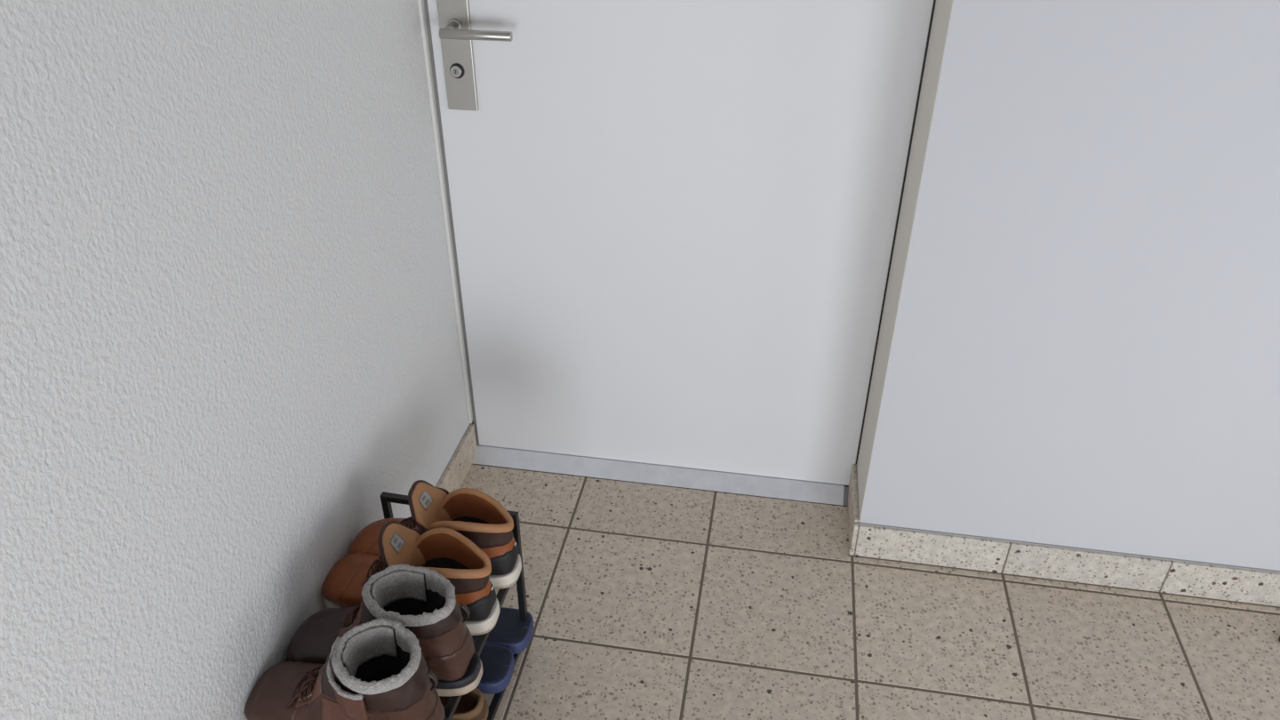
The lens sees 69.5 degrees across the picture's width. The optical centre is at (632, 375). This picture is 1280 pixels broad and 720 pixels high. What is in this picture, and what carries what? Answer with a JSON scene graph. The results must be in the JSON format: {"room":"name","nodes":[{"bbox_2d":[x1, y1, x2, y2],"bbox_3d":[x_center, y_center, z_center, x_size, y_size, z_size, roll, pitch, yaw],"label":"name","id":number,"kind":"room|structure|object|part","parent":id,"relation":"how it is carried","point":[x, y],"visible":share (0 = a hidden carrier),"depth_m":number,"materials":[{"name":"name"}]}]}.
{"room":"entrance hallway","nodes":[
{"label":"entrance hallway","id":0,"kind":"room"},
{"bbox_2d":[0,0,473,719],"bbox_3d":[-0.798,0.219,-0.092,0.150,2.530,4.164,5,34,8],"label":"wall","id":1,"kind":"structure","parent":0,"point":[228,329],"depth_m":1.11,"materials":[{"name":"white paint"}]},
{"bbox_2d":[435,423,476,493],"bbox_3d":[-0.714,1.208,0.570,0.010,0.090,3.914,5,34,8],"label":"baseboard","id":2,"kind":"structure","parent":1,"relation":"attached to","point":[460,462],"depth_m":2.09,"materials":[{"name":"beige stone"}]},
{"bbox_2d":[459,464,1279,719],"bbox_3d":[0.684,1.367,0.436,3.134,0.030,4.004,5,34,8],"label":"floor","id":3,"kind":"structure","parent":0,"point":[644,602],"depth_m":1.76,"materials":[{"name":"beige tile"}]},
{"bbox_2d":[379,491,527,719],"bbox_3d":[-0.380,0.518,1.410,0.247,0.320,0.628,7,34,10],"label":"shoe rack","id":4,"kind":"object","parent":3,"relation":"on","point":[386,498],"visible":0.18,"depth_m":1.58,"materials":[{"name":"black metal"}]},
{"bbox_2d":[244,617,447,719],"bbox_3d":[-0.402,0.427,1.259,0.299,0.197,0.125,5,34,8],"label":"boot","id":5,"kind":"object","parent":4,"relation":"on","point":[378,669],"visible":1,"depth_m":1.23,"materials":[{"name":"brown leather"}]},
{"bbox_3d":[-0.379,0.458,1.227,0.071,0.066,0.015,5,34,8],"label":"panel","id":6,"kind":"part","parent":5,"relation":"part of","materials":[{"name":"brown leather"}]},
{"bbox_2d":[425,688,444,719],"bbox_3d":[-0.291,0.471,1.264,0.057,0.061,0.085,5,34,8],"label":"boot","id":7,"kind":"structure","parent":5,"relation":"on","point":[438,714],"depth_m":1.26,"materials":[{"name":"brown leather"}]},
{"bbox_2d":[285,564,482,695],"bbox_3d":[-0.374,0.372,1.356,0.294,0.182,0.114,5,34,8],"label":"boot","id":8,"kind":"object","parent":4,"relation":"on","point":[425,602],"visible":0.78,"depth_m":1.34,"materials":[{"name":"brown leather"}]},
{"bbox_2d":[425,624,474,680],"bbox_3d":[-0.267,0.406,1.362,0.056,0.062,0.082,5,34,8],"label":"boot","id":9,"kind":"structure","parent":8,"relation":"on","point":[452,667],"depth_m":1.34,"materials":[{"name":"brown leather"}]},
{"bbox_2d":[321,520,500,635],"bbox_3d":[-0.362,0.308,1.462,0.299,0.174,0.108,5,34,8],"label":"shoe","id":10,"kind":"object","parent":4,"relation":"on","point":[446,551],"visible":0.63,"depth_m":1.45,"materials":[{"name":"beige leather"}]},
{"bbox_2d":[346,480,521,589],"bbox_3d":[-0.338,0.258,1.537,0.299,0.174,0.108,5,34,8],"label":"shoe","id":11,"kind":"object","parent":4,"relation":"on","point":[474,514],"visible":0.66,"depth_m":1.52,"materials":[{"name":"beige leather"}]},
{"bbox_3d":[-0.315,0.352,1.661,0.247,0.320,0.012,7,34,10],"label":"frame","id":12,"kind":"part","parent":4,"relation":"part of","materials":[{"name":"black metal"}]},
{"bbox_2d":[439,688,488,719],"bbox_3d":[-0.387,0.540,1.536,0.286,0.073,0.101,5,34,8],"label":"slipper","id":13,"kind":"object","parent":4,"relation":"on","point":[472,705],"visible":0.07,"depth_m":1.53,"materials":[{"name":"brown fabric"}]},
{"bbox_3d":[-0.267,0.486,1.360,0.012,0.012,0.604,7,34,10],"label":"rail","id":14,"kind":"part","parent":4,"relation":"part of","materials":[{"name":"black metal"}]},
{"bbox_2d":[473,642,514,693],"bbox_3d":[-0.351,0.490,1.620,0.285,0.064,0.104,5,34,8],"label":"sandal","id":15,"kind":"object","parent":4,"relation":"on","point":[498,661],"visible":0.16,"depth_m":1.60,"materials":[{"name":"blue plastic"}]},
{"bbox_2d":[472,607,533,654],"bbox_3d":[-0.325,0.443,1.690,0.285,0.064,0.104,5,34,8],"label":"sandal","id":16,"kind":"object","parent":4,"relation":"on","point":[511,632],"visible":0.17,"depth_m":1.67,"materials":[{"name":"blue plastic"}]},
{"bbox_3d":[-0.267,0.640,1.461,0.012,0.012,0.604,7,34,10],"label":"rail","id":17,"kind":"part","parent":4,"relation":"part of","materials":[{"name":"black metal"}]},
{"bbox_2d":[856,0,1279,570],"bbox_3d":[1.155,-0.675,1.266,3.134,2.530,0.285,5,34,8],"label":"wall","id":18,"kind":"structure","parent":0,"point":[1078,344],"depth_m":1.53,"materials":[{"name":"grey paint"}]},
{"bbox_2d":[472,444,847,506],"bbox_3d":[0.054,0.227,2.122,0.868,0.026,0.050,5,34,8],"label":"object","id":19,"kind":"structure","parent":18,"relation":"attached to","point":[811,492],"depth_m":2.12,"materials":[{"name":"metal"}]},
{"bbox_2d":[417,0,935,464],"bbox_3d":[0.060,-0.655,1.591,0.888,2.040,0.070,5,34,8],"label":"trim","id":20,"kind":"structure","parent":18,"relation":"attached to","point":[422,4],"depth_m":1.82,"materials":[{"name":"white paint"}]},
{"bbox_2d":[427,0,933,485],"bbox_3d":[0.059,-0.629,1.563,0.870,2.016,0.108,5,34,8],"label":"door","id":21,"kind":"structure","parent":18,"relation":"in","point":[675,220],"depth_m":1.78,"materials":[{"name":"white paint"}]},
{"bbox_3d":[-0.271,-0.605,1.618,0.132,0.025,0.058,5,34,8],"label":"lever handle","id":22,"kind":"part","parent":21,"relation":"part of","materials":[{"name":"silver metal"}]},
{"bbox_2d":[843,485,848,505],"bbox_3d":[0.476,0.267,2.061,0.010,0.022,0.046,5,34,8],"label":"trim","id":23,"kind":"structure","parent":18,"relation":"attached to","point":[846,487],"depth_m":2.06,"materials":[{"name":"silver metal"}]},
{"bbox_2d":[848,464,859,550],"bbox_3d":[0.473,0.281,1.978,0.010,0.090,0.184,5,34,8],"label":"baseboard reveal","id":24,"kind":"structure","parent":18,"relation":"attached to","point":[853,509],"depth_m":1.96,"materials":[{"name":"beige stone"}]},
{"bbox_2d":[848,522,1279,607],"bbox_3d":[1.488,0.437,1.746,2.106,0.085,0.013,5,34,8],"label":"baseboard","id":25,"kind":"structure","parent":18,"relation":"attached to","point":[1003,556],"depth_m":1.83,"materials":[{"name":"stone"}]}
]}

